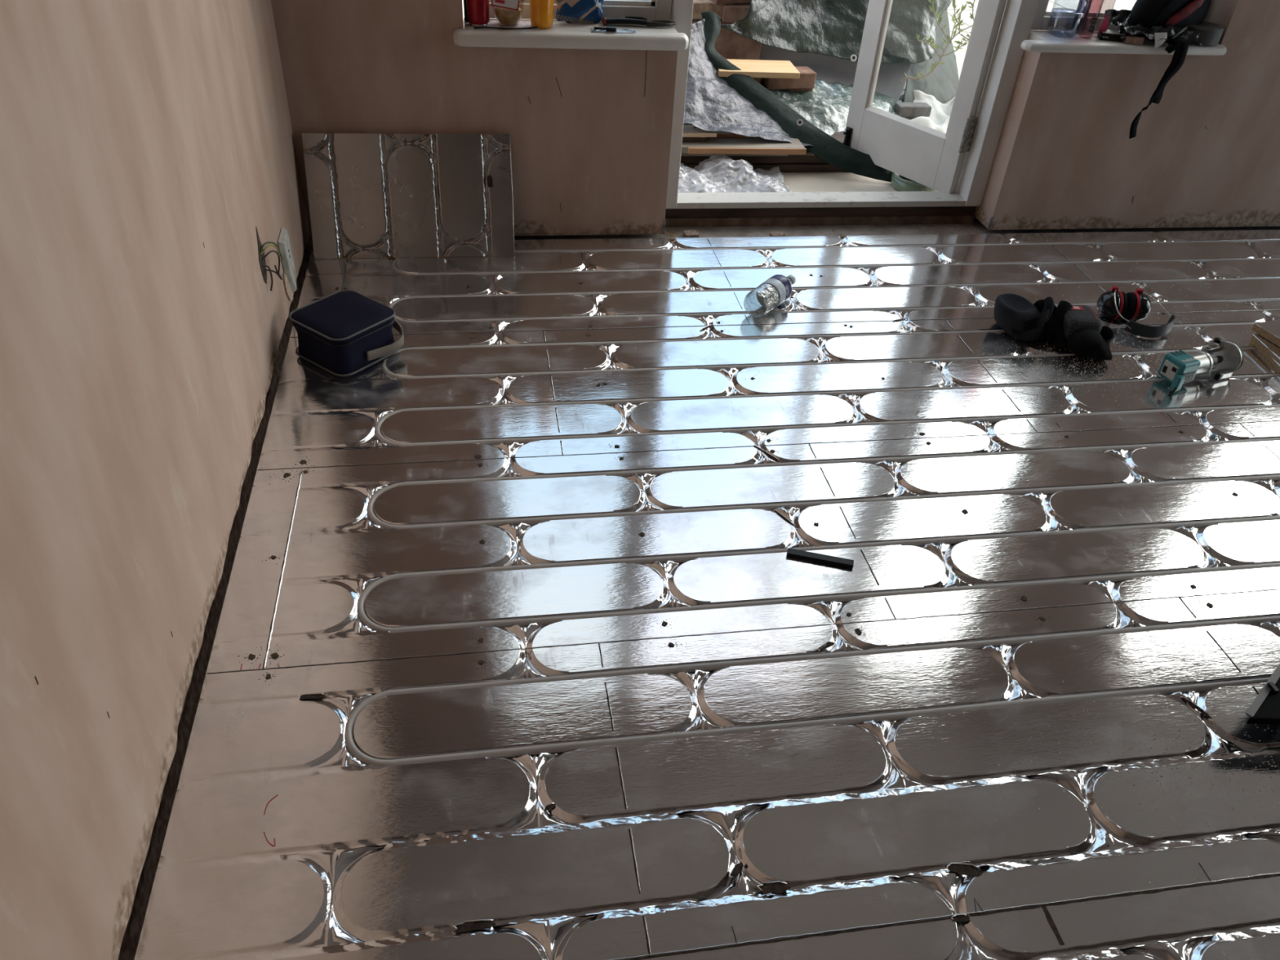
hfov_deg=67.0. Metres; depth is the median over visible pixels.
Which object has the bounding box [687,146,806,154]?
plank
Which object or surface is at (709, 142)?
plank
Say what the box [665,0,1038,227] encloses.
trim
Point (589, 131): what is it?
wall
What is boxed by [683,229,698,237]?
lump
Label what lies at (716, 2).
brick
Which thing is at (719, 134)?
plank
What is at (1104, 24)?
bottle
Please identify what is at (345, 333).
lunch bag
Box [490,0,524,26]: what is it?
bowl
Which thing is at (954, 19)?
shrub
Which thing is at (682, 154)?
plank
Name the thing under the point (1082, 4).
bottle
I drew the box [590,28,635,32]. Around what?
film
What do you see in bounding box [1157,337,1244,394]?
router
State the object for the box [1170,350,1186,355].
vent
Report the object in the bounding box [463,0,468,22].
bottle
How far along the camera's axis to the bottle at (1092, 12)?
3.14 m
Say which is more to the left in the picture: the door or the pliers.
the pliers
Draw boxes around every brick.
[692,0,733,18]
[710,0,750,4]
[721,4,750,22]
[752,77,760,83]
[760,66,816,89]
[788,88,813,92]
[894,102,931,116]
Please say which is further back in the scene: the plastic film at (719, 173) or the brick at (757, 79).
the brick at (757, 79)
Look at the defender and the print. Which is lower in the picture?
the defender
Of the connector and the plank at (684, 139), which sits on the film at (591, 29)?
the connector
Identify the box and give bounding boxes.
[277,226,297,300]
[1097,29,1124,42]
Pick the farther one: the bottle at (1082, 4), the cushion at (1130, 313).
the bottle at (1082, 4)
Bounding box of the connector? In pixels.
[594,26,616,31]
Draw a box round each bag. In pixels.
[288,289,404,377]
[554,0,604,24]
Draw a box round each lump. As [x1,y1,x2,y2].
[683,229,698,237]
[768,231,785,236]
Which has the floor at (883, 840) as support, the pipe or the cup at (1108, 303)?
the pipe
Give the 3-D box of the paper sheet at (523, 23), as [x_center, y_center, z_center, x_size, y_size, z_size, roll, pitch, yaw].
[-0.377,-1.368,2.904,0.167,0.002,0.120,-3,38,-9]
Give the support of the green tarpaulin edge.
on the floor at (846, 181)
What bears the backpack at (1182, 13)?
on the window at (1039, 40)
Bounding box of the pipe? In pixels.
[344,240,1279,767]
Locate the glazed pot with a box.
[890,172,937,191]
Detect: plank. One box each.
[680,137,804,153]
[680,150,826,163]
[680,153,787,155]
[682,125,716,137]
[682,137,706,142]
[683,163,846,172]
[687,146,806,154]
[706,131,759,137]
[718,58,799,78]
[831,130,844,143]
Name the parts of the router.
motor, knob, knob, plate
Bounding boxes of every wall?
[0,0,309,959]
[271,0,1279,267]
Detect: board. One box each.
[302,133,515,258]
[1249,339,1279,371]
[1250,333,1279,364]
[1251,319,1279,346]
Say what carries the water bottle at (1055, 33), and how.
on the window at (1039, 40)
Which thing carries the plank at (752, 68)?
on the brick at (757, 79)
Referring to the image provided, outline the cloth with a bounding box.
[899,89,954,133]
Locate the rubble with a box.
[665,223,978,239]
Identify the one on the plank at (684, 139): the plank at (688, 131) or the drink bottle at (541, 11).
the plank at (688, 131)
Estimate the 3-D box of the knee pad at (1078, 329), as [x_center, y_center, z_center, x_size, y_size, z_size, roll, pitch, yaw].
[1.293,-0.446,2.847,0.165,0.120,0.261,-19,44,-27]
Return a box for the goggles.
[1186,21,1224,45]
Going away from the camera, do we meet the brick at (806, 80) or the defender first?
the defender
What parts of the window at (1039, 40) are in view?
sill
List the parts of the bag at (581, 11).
nutrition panel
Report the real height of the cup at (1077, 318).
0.093 m
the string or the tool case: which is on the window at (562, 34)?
the string
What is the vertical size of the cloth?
0.100 m
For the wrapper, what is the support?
on the window at (1039, 40)
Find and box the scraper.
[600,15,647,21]
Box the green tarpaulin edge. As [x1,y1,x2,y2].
[701,11,892,182]
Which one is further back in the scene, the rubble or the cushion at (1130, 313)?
the rubble
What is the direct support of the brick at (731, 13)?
on the pile
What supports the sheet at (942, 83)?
on the floor at (846, 181)
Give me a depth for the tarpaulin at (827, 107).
4.07 m
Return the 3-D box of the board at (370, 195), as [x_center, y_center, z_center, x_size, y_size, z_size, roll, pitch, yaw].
[-0.716,-0.891,3.043,0.627,0.360,0.159,-3,38,-9]
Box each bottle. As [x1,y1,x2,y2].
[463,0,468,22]
[529,0,553,29]
[743,274,795,317]
[1047,0,1088,38]
[1070,0,1089,33]
[1078,0,1103,38]
[1092,13,1108,38]
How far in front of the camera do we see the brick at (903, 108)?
4.38 m
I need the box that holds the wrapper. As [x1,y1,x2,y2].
[1104,8,1201,48]
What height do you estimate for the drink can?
0.123 m
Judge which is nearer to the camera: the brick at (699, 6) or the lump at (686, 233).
the lump at (686, 233)
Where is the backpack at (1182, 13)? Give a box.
[1128,0,1211,138]
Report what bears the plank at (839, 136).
on the plank at (808, 157)
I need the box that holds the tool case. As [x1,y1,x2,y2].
[1244,662,1279,724]
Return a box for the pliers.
[602,17,676,26]
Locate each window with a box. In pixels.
[453,0,688,50]
[1020,0,1226,55]
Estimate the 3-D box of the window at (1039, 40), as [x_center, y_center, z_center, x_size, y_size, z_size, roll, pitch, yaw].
[1.636,-2.277,2.606,0.725,2.080,0.235,-3,38,-9]
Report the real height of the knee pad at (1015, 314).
0.116 m
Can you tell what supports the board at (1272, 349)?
on the board at (1264, 353)
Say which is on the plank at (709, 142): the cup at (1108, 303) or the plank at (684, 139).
the plank at (684, 139)
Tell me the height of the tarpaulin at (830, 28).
0.625 m
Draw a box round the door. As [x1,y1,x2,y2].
[843,0,1006,193]
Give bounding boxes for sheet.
[487,18,540,29]
[759,43,911,102]
[902,8,959,117]
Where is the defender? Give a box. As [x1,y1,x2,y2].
[1096,286,1175,337]
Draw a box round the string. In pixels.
[473,26,537,29]
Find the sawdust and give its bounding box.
[866,284,1279,883]
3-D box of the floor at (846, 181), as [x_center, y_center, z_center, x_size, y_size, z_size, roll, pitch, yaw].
[0.096,-6.142,10.194,22.000,0.101,16.710,-3,38,-9]
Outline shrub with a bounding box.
[898,0,974,84]
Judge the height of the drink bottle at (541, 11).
0.179 m
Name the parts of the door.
rail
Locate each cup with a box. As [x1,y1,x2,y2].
[1063,304,1102,348]
[1096,290,1120,319]
[1133,293,1151,320]
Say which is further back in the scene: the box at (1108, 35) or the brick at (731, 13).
the brick at (731, 13)
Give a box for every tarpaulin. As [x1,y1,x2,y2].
[683,18,813,146]
[720,0,951,63]
[760,78,903,136]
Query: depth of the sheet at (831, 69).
4.45 m
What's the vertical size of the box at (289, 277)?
0.205 m
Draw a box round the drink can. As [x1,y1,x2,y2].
[466,0,489,26]
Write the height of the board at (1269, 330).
0.023 m
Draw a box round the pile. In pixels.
[691,18,760,59]
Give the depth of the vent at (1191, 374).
2.69 m
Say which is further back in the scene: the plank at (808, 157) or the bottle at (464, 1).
the plank at (808, 157)
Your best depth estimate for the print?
2.81 m
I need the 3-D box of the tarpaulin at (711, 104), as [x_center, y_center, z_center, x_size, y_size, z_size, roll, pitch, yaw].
[0.297,-1.572,3.825,0.750,0.358,0.491,-3,38,-9]
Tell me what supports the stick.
on the floor at (883, 840)
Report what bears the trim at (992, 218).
attached to the wall at (589, 131)
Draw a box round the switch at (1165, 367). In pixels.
[1161,364,1177,373]
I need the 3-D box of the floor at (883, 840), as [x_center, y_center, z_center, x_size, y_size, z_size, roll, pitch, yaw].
[2.182,0.826,1.545,5.900,0.203,6.100,-3,38,-9]
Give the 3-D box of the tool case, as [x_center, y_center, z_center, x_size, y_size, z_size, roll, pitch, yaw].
[1.369,0.402,1.786,0.564,0.084,0.321,-29,48,-35]
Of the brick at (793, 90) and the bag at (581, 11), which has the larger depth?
the brick at (793, 90)
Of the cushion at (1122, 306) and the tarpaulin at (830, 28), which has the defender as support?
the cushion at (1122, 306)
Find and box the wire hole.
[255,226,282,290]
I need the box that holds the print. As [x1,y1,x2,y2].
[490,0,519,10]
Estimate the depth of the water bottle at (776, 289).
2.92 m
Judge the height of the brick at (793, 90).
0.065 m
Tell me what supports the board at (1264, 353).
on the floor at (883, 840)
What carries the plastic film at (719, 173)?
on the floor at (846, 181)
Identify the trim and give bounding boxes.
[662,216,994,234]
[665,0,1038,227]
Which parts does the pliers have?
handle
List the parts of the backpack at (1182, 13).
red panel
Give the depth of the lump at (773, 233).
3.41 m
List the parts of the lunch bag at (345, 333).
handle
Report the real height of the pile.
0.382 m
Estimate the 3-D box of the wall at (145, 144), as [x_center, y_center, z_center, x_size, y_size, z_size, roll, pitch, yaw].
[-0.595,-0.128,0.109,0.073,3.080,5.710,-3,38,-9]
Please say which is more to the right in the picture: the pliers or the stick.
the stick
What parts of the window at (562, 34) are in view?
sill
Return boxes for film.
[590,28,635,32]
[677,154,791,192]
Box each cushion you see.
[1116,291,1127,319]
[1122,292,1137,319]
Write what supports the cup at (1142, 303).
on the defender
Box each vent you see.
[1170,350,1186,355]
[1182,371,1195,383]
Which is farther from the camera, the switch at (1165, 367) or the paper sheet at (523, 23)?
the paper sheet at (523, 23)
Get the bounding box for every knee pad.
[993,293,1054,341]
[1033,299,1114,359]
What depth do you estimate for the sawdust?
1.81 m
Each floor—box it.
[133,217,1279,959]
[462,0,1137,191]
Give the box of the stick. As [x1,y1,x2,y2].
[786,547,853,568]

